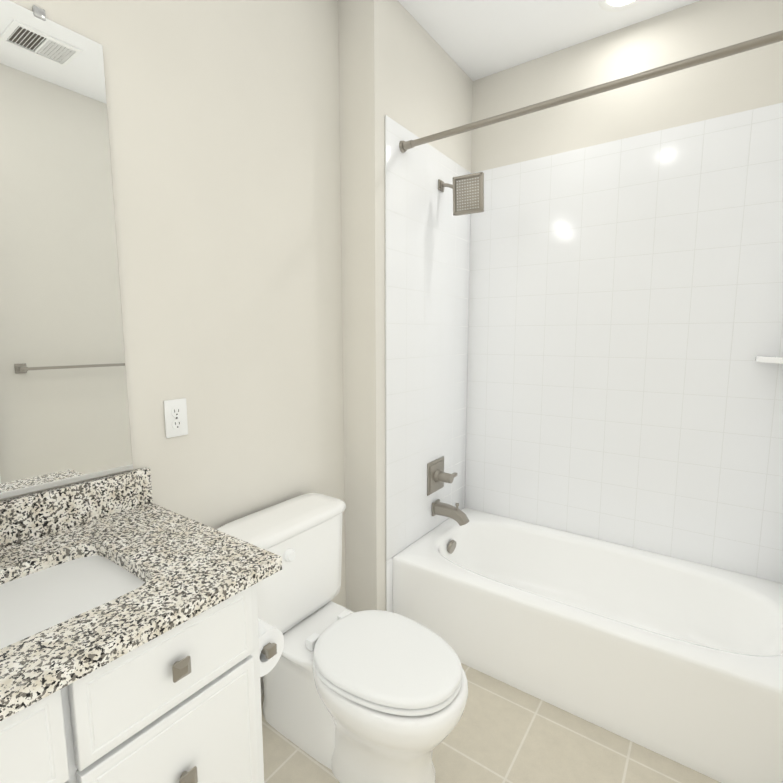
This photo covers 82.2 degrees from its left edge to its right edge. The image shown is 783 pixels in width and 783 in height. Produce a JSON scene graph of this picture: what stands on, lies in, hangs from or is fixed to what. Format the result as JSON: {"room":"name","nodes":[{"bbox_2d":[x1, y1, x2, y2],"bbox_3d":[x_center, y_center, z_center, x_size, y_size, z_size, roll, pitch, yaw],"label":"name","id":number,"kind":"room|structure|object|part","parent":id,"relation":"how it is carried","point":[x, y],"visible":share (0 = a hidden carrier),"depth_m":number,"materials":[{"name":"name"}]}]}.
{"room":"bathroom","nodes":[
{"label":"bathroom","id":0,"kind":"room"},
{"bbox_2d":[0,0,345,696],"bbox_3d":[-0.912,-0.125,1.104,0.120,2.750,4.232,5,8,35],"label":"wall","id":1,"kind":"structure","parent":0,"point":[224,126],"depth_m":1.49,"materials":[{"name":"paint"}]},
{"bbox_2d":[0,0,132,498],"bbox_3d":[-0.959,-0.302,0.901,0.010,1.126,0.765,5,8,35],"label":"mirror","id":2,"kind":"object","parent":1,"relation":"attached to","point":[64,414],"visible":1,"depth_m":1.10,"materials":[{"name":"clear glass"}]},
{"bbox_2d":[164,398,187,437],"bbox_3d":[-0.659,0.081,1.376,0.008,0.115,0.070,5,8,35],"label":"electrical outlet","id":3,"kind":"object","parent":1,"relation":"attached to","point":[175,414],"visible":1,"depth_m":1.37,"materials":[{"name":"white plastic"}]},
{"bbox_2d":[338,0,472,611],"bbox_3d":[0.112,-0.268,2.280,0.182,2.750,0.874,5,8,35],"label":"wall","id":4,"kind":"structure","parent":0,"point":[398,64],"depth_m":1.92,"materials":[{"name":"paint"}]},
{"bbox_2d":[385,115,471,611],"bbox_3d":[0.206,-0.029,2.278,0.008,2.275,0.800,5,8,35],"label":"tile","id":5,"kind":"structure","parent":4,"relation":"attached to","point":[427,254],"depth_m":2.16,"materials":[{"name":"white tile"}]},
{"bbox_2d":[427,456,457,495],"bbox_3d":[0.270,0.445,2.335,0.095,0.170,0.170,5,8,35],"label":"tub valve","id":6,"kind":"object","parent":5,"relation":"attached to","point":[437,476],"visible":1,"depth_m":2.32,"materials":[{"name":"silver metal"}]},
{"bbox_2d":[432,499,468,525],"bbox_3d":[0.309,0.624,2.328,0.192,0.104,0.072,5,8,35],"label":"tub spout","id":7,"kind":"object","parent":5,"relation":"attached to","point":[458,515],"visible":1,"depth_m":2.31,"materials":[{"name":"silver metal"}]},
{"bbox_2d":[438,172,483,215],"bbox_3d":[0.326,-0.926,2.118,0.245,0.190,0.094,5,8,35],"label":"shower head","id":8,"kind":"object","parent":5,"relation":"attached to","point":[468,193],"visible":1,"depth_m":2.07},
{"bbox_2d":[399,30,782,152],"bbox_3d":[0.663,-0.993,1.485,1.511,0.048,0.048,5,8,35],"label":"shower rod","id":9,"kind":"object","parent":5,"relation":"attached to","point":[738,48],"visible":0.98,"depth_m":1.45,"materials":[{"name":"silver metal"}]},
{"bbox_2d":[261,663,720,782],"bbox_3d":[-0.203,1.339,0.702,1.943,0.060,4.352,5,8,35],"label":"floor","id":10,"kind":"structure","parent":0,"point":[501,732],"depth_m":1.51,"materials":[{"name":"tile"}]},
{"bbox_2d":[0,467,283,782],"bbox_3d":[-0.693,0.722,0.897,0.590,1.116,0.880,5,8,35],"label":"bathroom vanity","id":11,"kind":"object","parent":10,"relation":"on","point":[141,641],"visible":1,"depth_m":0.87,"materials":[{"name":"white wood"}]},
{"bbox_3d":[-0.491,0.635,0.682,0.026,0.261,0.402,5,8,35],"label":"knob","id":12,"kind":"part","parent":11,"relation":"part of","materials":[{"name":"silver metal"}]},
{"bbox_3d":[-0.519,0.815,0.704,0.019,0.749,0.738,5,8,35],"label":"door","id":13,"kind":"part","parent":11,"relation":"part of","materials":[{"name":"white wood"}]},
{"bbox_2d":[216,493,467,782],"bbox_3d":[-0.139,0.832,1.475,0.814,0.759,0.476,5,8,35],"label":"toilet","id":14,"kind":"object","parent":10,"relation":"on","point":[371,696],"visible":0.96,"depth_m":1.43,"materials":[{"name":"white ceramic"}]},
{"bbox_3d":[-0.336,0.544,1.489,0.020,0.042,0.042,5,8,35],"label":"knob","id":15,"kind":"part","parent":14,"relation":"part of","materials":[{"name":"white ceramic"}]},
{"bbox_3d":[-0.012,0.829,1.385,0.468,0.016,0.361,5,8,35],"label":"seat","id":16,"kind":"part","parent":14,"relation":"part of","materials":[{"name":"white plastic"}]},
{"bbox_3d":[-0.012,0.805,1.382,0.468,0.024,0.361,5,8,35],"label":"lid","id":17,"kind":"part","parent":14,"relation":"part of","materials":[{"name":"white plastic"}]},
{"bbox_3d":[-0.011,1.031,1.408,0.500,0.381,0.372,5,8,35],"label":"bowl","id":18,"kind":"part","parent":14,"relation":"part of","materials":[{"name":"white ceramic"}]},
{"bbox_2d":[393,508,782,782],"bbox_3d":[0.839,0.968,1.980,1.517,0.368,0.760,5,8,35],"label":"bathtub","id":19,"kind":"object","parent":10,"relation":"on","point":[680,661],"visible":0.96,"depth_m":1.78,"materials":[{"name":"white ceramic"}]},
{"bbox_2d":[398,0,699,80],"bbox_3d":[-0.203,-1.451,0.363,1.943,0.060,4.352,5,8,35],"label":"ceiling","id":20,"kind":"structure","parent":0,"point":[476,39],"depth_m":1.98,"materials":[{"name":"paint"}]},
{"bbox_2d":[598,0,642,11],"bbox_3d":[0.936,-1.592,1.799,0.196,0.006,0.196,5,8,35],"label":"recessed light","id":21,"kind":"object","parent":20,"relation":"in","point":[614,5],"visible":1,"depth_m":1.86,"materials":[{"name":"white plastic"}]},
{"bbox_2d":[471,0,782,172],"bbox_3d":[1.069,-0.260,2.212,1.823,2.750,0.120,5,8,35],"label":"wall","id":22,"kind":"structure","parent":0,"point":[743,81],"depth_m":1.99,"materials":[{"name":"paint"}]},
{"bbox_2d":[465,102,782,583],"bbox_3d":[1.057,-0.199,2.149,1.521,1.906,0.008,5,8,35],"label":"tile","id":23,"kind":"structure","parent":22,"relation":"attached to","point":[625,329],"depth_m":2.08,"materials":[{"name":"white tile"}]},
{"bbox_3d":[0.540,0.007,0.009,0.120,2.750,4.112,5,8,35],"label":"wall","id":24,"kind":"structure","parent":0,"visible":0},
{"bbox_2d":[755,356,782,363],"bbox_3d":[1.518,-0.117,1.691,0.215,0.022,0.215,5,8,35],"label":"corner shelf","id":25,"kind":"object","parent":24,"relation":"attached to","point":[772,359],"visible":1,"depth_m":1.73,"materials":[{"name":"white ceramic"}]}
]}

